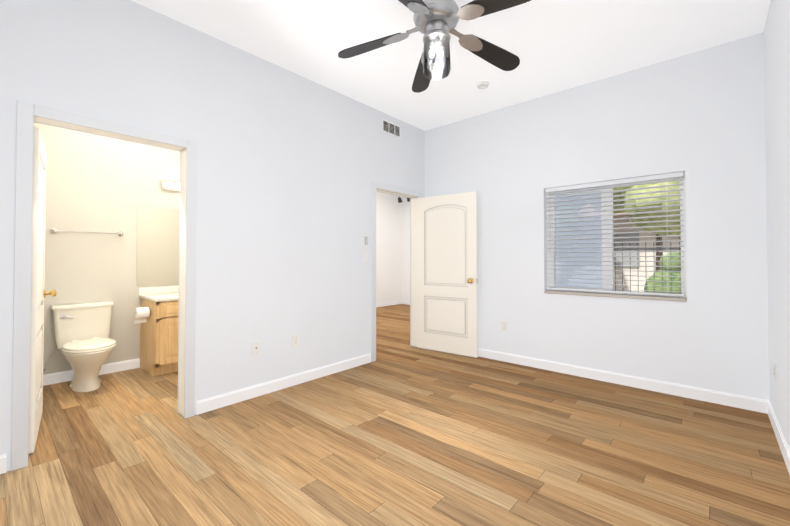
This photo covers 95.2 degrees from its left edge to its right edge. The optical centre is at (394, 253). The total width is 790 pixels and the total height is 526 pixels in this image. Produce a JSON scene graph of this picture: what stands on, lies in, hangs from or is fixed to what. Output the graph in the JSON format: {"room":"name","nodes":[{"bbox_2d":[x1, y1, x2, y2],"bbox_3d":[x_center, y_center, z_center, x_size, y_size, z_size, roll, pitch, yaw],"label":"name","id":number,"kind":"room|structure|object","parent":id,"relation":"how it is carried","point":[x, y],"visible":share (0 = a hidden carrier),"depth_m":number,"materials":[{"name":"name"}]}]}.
{"room":"empty bedroom","nodes":[
{"label":"empty bedroom","id":0,"kind":"room"},
{"bbox_2d":[0,0,423,471],"bbox_3d":[-0.040,-0.220,4.563,0.124,2.970,8.020,-1,-1,41],"label":"wall","id":1,"kind":"structure","parent":0,"point":[292,166],"depth_m":3.27,"materials":[{"name":"paint"}]},
{"bbox_2d":[0,454,6,473],"bbox_3d":[-2.357,1.171,1.808,0.013,0.100,0.555,-1,-1,41],"label":"baseboard","id":2,"kind":"structure","parent":1,"relation":"attached to","point":[3,458],"depth_m":2.00,"materials":[{"name":"paint"}]},
{"bbox_2d":[28,126,56,453],"bbox_3d":[-2.458,0.225,2.515,0.780,2.000,0.203,-1,-1,41],"label":"bathroom door","id":3,"kind":"structure","parent":1,"relation":"in","point":[39,293],"depth_m":2.27,"materials":[{"name":"paint"}]},
{"bbox_2d":[50,228,122,235],"bbox_3d":[-3.078,-0.210,3.629,0.070,0.052,0.571,-1,-1,41],"label":"towel rail","id":4,"kind":"object","parent":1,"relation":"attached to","point":[54,231],"visible":1,"depth_m":3.58,"materials":[{"name":"silver metal"}]},
{"bbox_2d":[43,358,139,385],"bbox_3d":[-3.155,1.199,3.563,0.013,0.100,1.055,-1,-1,41],"label":"baseboard","id":5,"kind":"structure","parent":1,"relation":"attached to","point":[53,378],"depth_m":3.72,"materials":[{"name":"paint"}]},
{"bbox_2d":[136,205,179,286],"bbox_3d":[-2.516,-0.071,4.311,0.009,0.911,0.950,-1,-1,41],"label":"bathroom mirror","id":6,"kind":"object","parent":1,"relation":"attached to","point":[157,246],"visible":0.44,"depth_m":4.10,"materials":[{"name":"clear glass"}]},
{"bbox_2d":[161,180,179,191],"bbox_3d":[-2.443,-0.779,4.312,0.131,0.110,0.580,-1,-1,41],"label":"sconce","id":7,"kind":"object","parent":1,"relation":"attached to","point":[170,186],"visible":0.29,"depth_m":4.14,"materials":[{"name":"white glass"}]},
{"bbox_2d":[10,100,421,470],"bbox_3d":[-0.952,0.199,3.521,0.156,2.099,3.818,-1,-1,41],"label":"door frame","id":8,"kind":"structure","parent":1,"relation":"attached to","point":[28,115],"depth_m":2.45,"materials":[{"name":"paint"}]},
{"bbox_2d":[252,341,259,354],"bbox_3d":[-1.199,0.822,3.123,0.018,0.115,0.070,-1,-1,41],"label":"electrical outlet","id":9,"kind":"object","parent":1,"relation":"attached to","point":[255,347],"visible":1,"depth_m":3.12,"materials":[{"name":"white plastic"}]},
{"bbox_2d":[196,353,370,414],"bbox_3d":[-0.901,1.198,3.460,0.013,0.100,1.870,-1,-1,41],"label":"baseboard","id":10,"kind":"structure","parent":1,"relation":"attached to","point":[212,403],"depth_m":3.24,"materials":[{"name":"paint"}]},
{"bbox_2d":[292,334,298,346],"bbox_3d":[-0.942,0.827,3.422,0.008,0.115,0.070,-1,-1,41],"label":"electrical outlet","id":11,"kind":"object","parent":1,"relation":"attached to","point":[295,339],"visible":1,"depth_m":3.42,"materials":[{"name":"white plastic"}]},
{"bbox_2d":[364,251,367,260],"bbox_3d":[-0.332,0.038,4.123,0.013,0.115,0.070,-1,-1,41],"label":"light switch","id":12,"kind":"object","parent":1,"relation":"attached to","point":[365,255],"visible":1,"depth_m":4.12,"materials":[{"name":"white plastic"}]},
{"bbox_2d":[364,236,367,245],"bbox_3d":[-0.329,-0.142,4.124,0.020,0.110,0.060,-1,-1,41],"label":"switch","id":13,"kind":"object","parent":1,"relation":"attached to","point":[365,240],"visible":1,"depth_m":4.11,"materials":[{"name":"white plastic"}]},
{"bbox_2d":[376,300,399,306],"bbox_3d":[-1.537,1.265,7.639,0.013,0.100,5.110,-1,-1,41],"label":"baseboard","id":14,"kind":"structure","parent":1,"relation":"attached to","point":[382,304],"depth_m":9.16,"materials":[{"name":"paint"}]},
{"bbox_2d":[382,119,399,137],"bbox_3d":[-0.040,-1.546,4.479,0.014,0.160,0.340,-1,-1,41],"label":"air vent","id":15,"kind":"object","parent":1,"relation":"in","point":[390,128],"visible":1,"depth_m":4.46,"materials":[{"name":"white plastic"}]},
{"bbox_2d":[400,300,409,303],"bbox_3d":[1.314,1.279,8.523,3.060,0.100,0.013,-1,-1,41],"label":"baseboard","id":16,"kind":"structure","parent":1,"relation":"attached to","point":[401,301],"depth_m":9.45,"materials":[{"name":"paint"}]},
{"bbox_2d":[0,304,789,525],"bbox_3d":[0.029,1.304,4.478,6.780,0.080,8.020,-1,-1,41],"label":"floor","id":17,"kind":"structure","parent":0,"point":[400,431],"depth_m":2.20,"materials":[{"name":"brown wood"}]},
{"bbox_2d":[43,301,116,391],"bbox_3d":[-2.880,0.867,3.332,0.732,0.758,0.514,-1,-1,41],"label":"toilet","id":18,"kind":"object","parent":17,"relation":"on","point":[85,343],"visible":0.96,"depth_m":3.34,"materials":[{"name":"white ceramic"}]},
{"bbox_2d":[134,286,178,375],"bbox_3d":[-2.326,0.810,4.073,0.585,0.895,1.046,-1,-1,41],"label":"bathroom vanity","id":19,"kind":"object","parent":17,"relation":"on","point":[156,315],"visible":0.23,"depth_m":3.70,"materials":[{"name":"brown wood"}]},
{"bbox_2d":[131,0,770,130],"bbox_3d":[0.029,-1.756,4.527,6.780,0.100,8.020,-1,-1,41],"label":"ceiling","id":20,"kind":"structure","parent":0,"point":[554,46],"depth_m":2.92,"materials":[{"name":"paint"}]},
{"bbox_2d":[338,0,530,92],"bbox_3d":[0.288,-1.457,2.341,1.290,0.563,1.304,-1,-1,41],"label":"ceiling fan","id":21,"kind":"object","parent":20,"relation":"hanging from","point":[436,22],"visible":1,"depth_m":2.39,"materials":[{"name":"black wood"}]},
{"bbox_2d":[476,81,488,88],"bbox_3d":[0.892,-1.701,3.660,0.132,0.036,0.132,-1,-1,41],"label":"smoke detector","id":22,"kind":"object","parent":20,"relation":"attached to","point":[482,85],"visible":1,"depth_m":3.63,"materials":[{"name":"white plastic"}]},
{"bbox_2d":[424,33,767,399],"bbox_3d":[1.708,-0.230,3.957,3.240,2.970,0.180,-1,-1,41],"label":"wall","id":23,"kind":"structure","parent":0,"point":[696,114],"depth_m":3.36,"materials":[{"name":"paint"}]},
{"bbox_2d":[417,191,477,357],"bbox_3d":[0.664,0.258,4.619,0.856,2.000,0.178,-1,-1,41],"label":"bedroom door","id":24,"kind":"structure","parent":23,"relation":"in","point":[447,296],"depth_m":4.56,"materials":[{"name":"paint"}]},
{"bbox_2d":[501,321,506,330],"bbox_3d":[1.270,0.850,4.199,0.070,0.115,0.008,-1,-1,41],"label":"electrical outlet","id":25,"kind":"object","parent":23,"relation":"attached to","point":[503,325],"visible":1,"depth_m":4.20,"materials":[{"name":"white plastic"}]},
{"bbox_2d":[544,290,686,301],"bbox_3d":[2.091,0.413,3.534,1.196,0.029,0.099,-1,-1,41],"label":"window sill","id":26,"kind":"structure","parent":23,"relation":"attached to","point":[678,299],"depth_m":3.44,"materials":[{"name":"grey stone"}]},
{"bbox_2d":[546,172,686,297],"bbox_3d":[2.144,-0.140,3.604,1.200,1.140,0.060,-1,-1,41],"label":"window","id":27,"kind":"structure","parent":23,"relation":"in","point":[569,274],"depth_m":3.75,"materials":[{"name":"clear glass"}]},
{"bbox_2d":[546,172,684,296],"bbox_3d":[2.094,-0.161,3.547,1.176,1.094,0.063,-1,-1,41],"label":"window blinds","id":28,"kind":"object","parent":27,"relation":"attached to","point":[644,179],"visible":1,"depth_m":3.49,"materials":[{"name":"white plastic"}]},
{"bbox_2d":[478,348,763,412],"bbox_3d":[1.632,1.204,3.871,3.270,0.100,0.013,-1,-1,41],"label":"baseboard","id":29,"kind":"structure","parent":23,"relation":"attached to","point":[685,391],"depth_m":3.33,"materials":[{"name":"paint"}]},
{"bbox_2d":[760,0,789,449],"bbox_3d":[1.463,-0.275,1.094,0.120,2.970,4.800,-1,-1,41],"label":"wall","id":30,"kind":"structure","parent":0,"point":[775,38],"depth_m":2.34,"materials":[{"name":"paint"}]},
{"bbox_2d":[774,362,775,379],"bbox_3d":[2.618,0.812,2.485,0.008,0.115,0.070,-1,-1,41],"label":"electrical outlet","id":31,"kind":"object","parent":30,"relation":"attached to","point":[774,370],"visible":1,"depth_m":2.47,"materials":[{"name":"white plastic"}]},
{"bbox_2d":[764,400,789,474],"bbox_3d":[1.394,1.160,1.092,0.013,0.100,4.500,-1,-1,41],"label":"baseboard","id":32,"kind":"structure","parent":30,"relation":"attached to","point":[768,409],"depth_m":2.32,"materials":[{"name":"paint"}]},
{"label":"outside","id":33,"kind":"structure","parent":0,"visible":0},
{"bbox_3d":[12.284,1.503,7.839,14.000,0.130,19.670,-1,-1,41],"label":"ground","id":34,"kind":"structure","parent":33,"visible":0},
{"bbox_2d":[613,213,680,291],"bbox_3d":[11.818,-0.833,13.399,13.000,4.720,7.400,-1,-1,41],"label":"building","id":35,"kind":"structure","parent":34,"relation":"on","point":[627,286],"depth_m":12.50,"materials":[{"name":"paint"}]},
{"bbox_2d":[613,181,680,270],"bbox_3d":[6.290,-0.997,8.760,3.367,4.899,2.584,-1,-1,41],"label":"tree","id":36,"kind":"object","parent":34,"relation":"on","point":[652,209],"depth_m":7.96,"materials":[{"name":"green plant"}]},
{"bbox_2d":[614,242,680,293],"bbox_3d":[5.570,0.541,5.552,11.030,1.720,0.060,-1,-1,41],"label":"fence","id":37,"kind":"object","parent":34,"relation":"on","point":[653,249],"depth_m":6.47,"materials":[{"name":"grey metal"}]},
{"bbox_2d":[644,252,680,293],"bbox_3d":[5.617,0.705,7.156,1.145,1.444,1.241,-1,-1,41],"label":"bush","id":38,"kind":"object","parent":34,"relation":"on","point":[675,284],"depth_m":7.04,"materials":[{"name":"green plant"}]}
]}

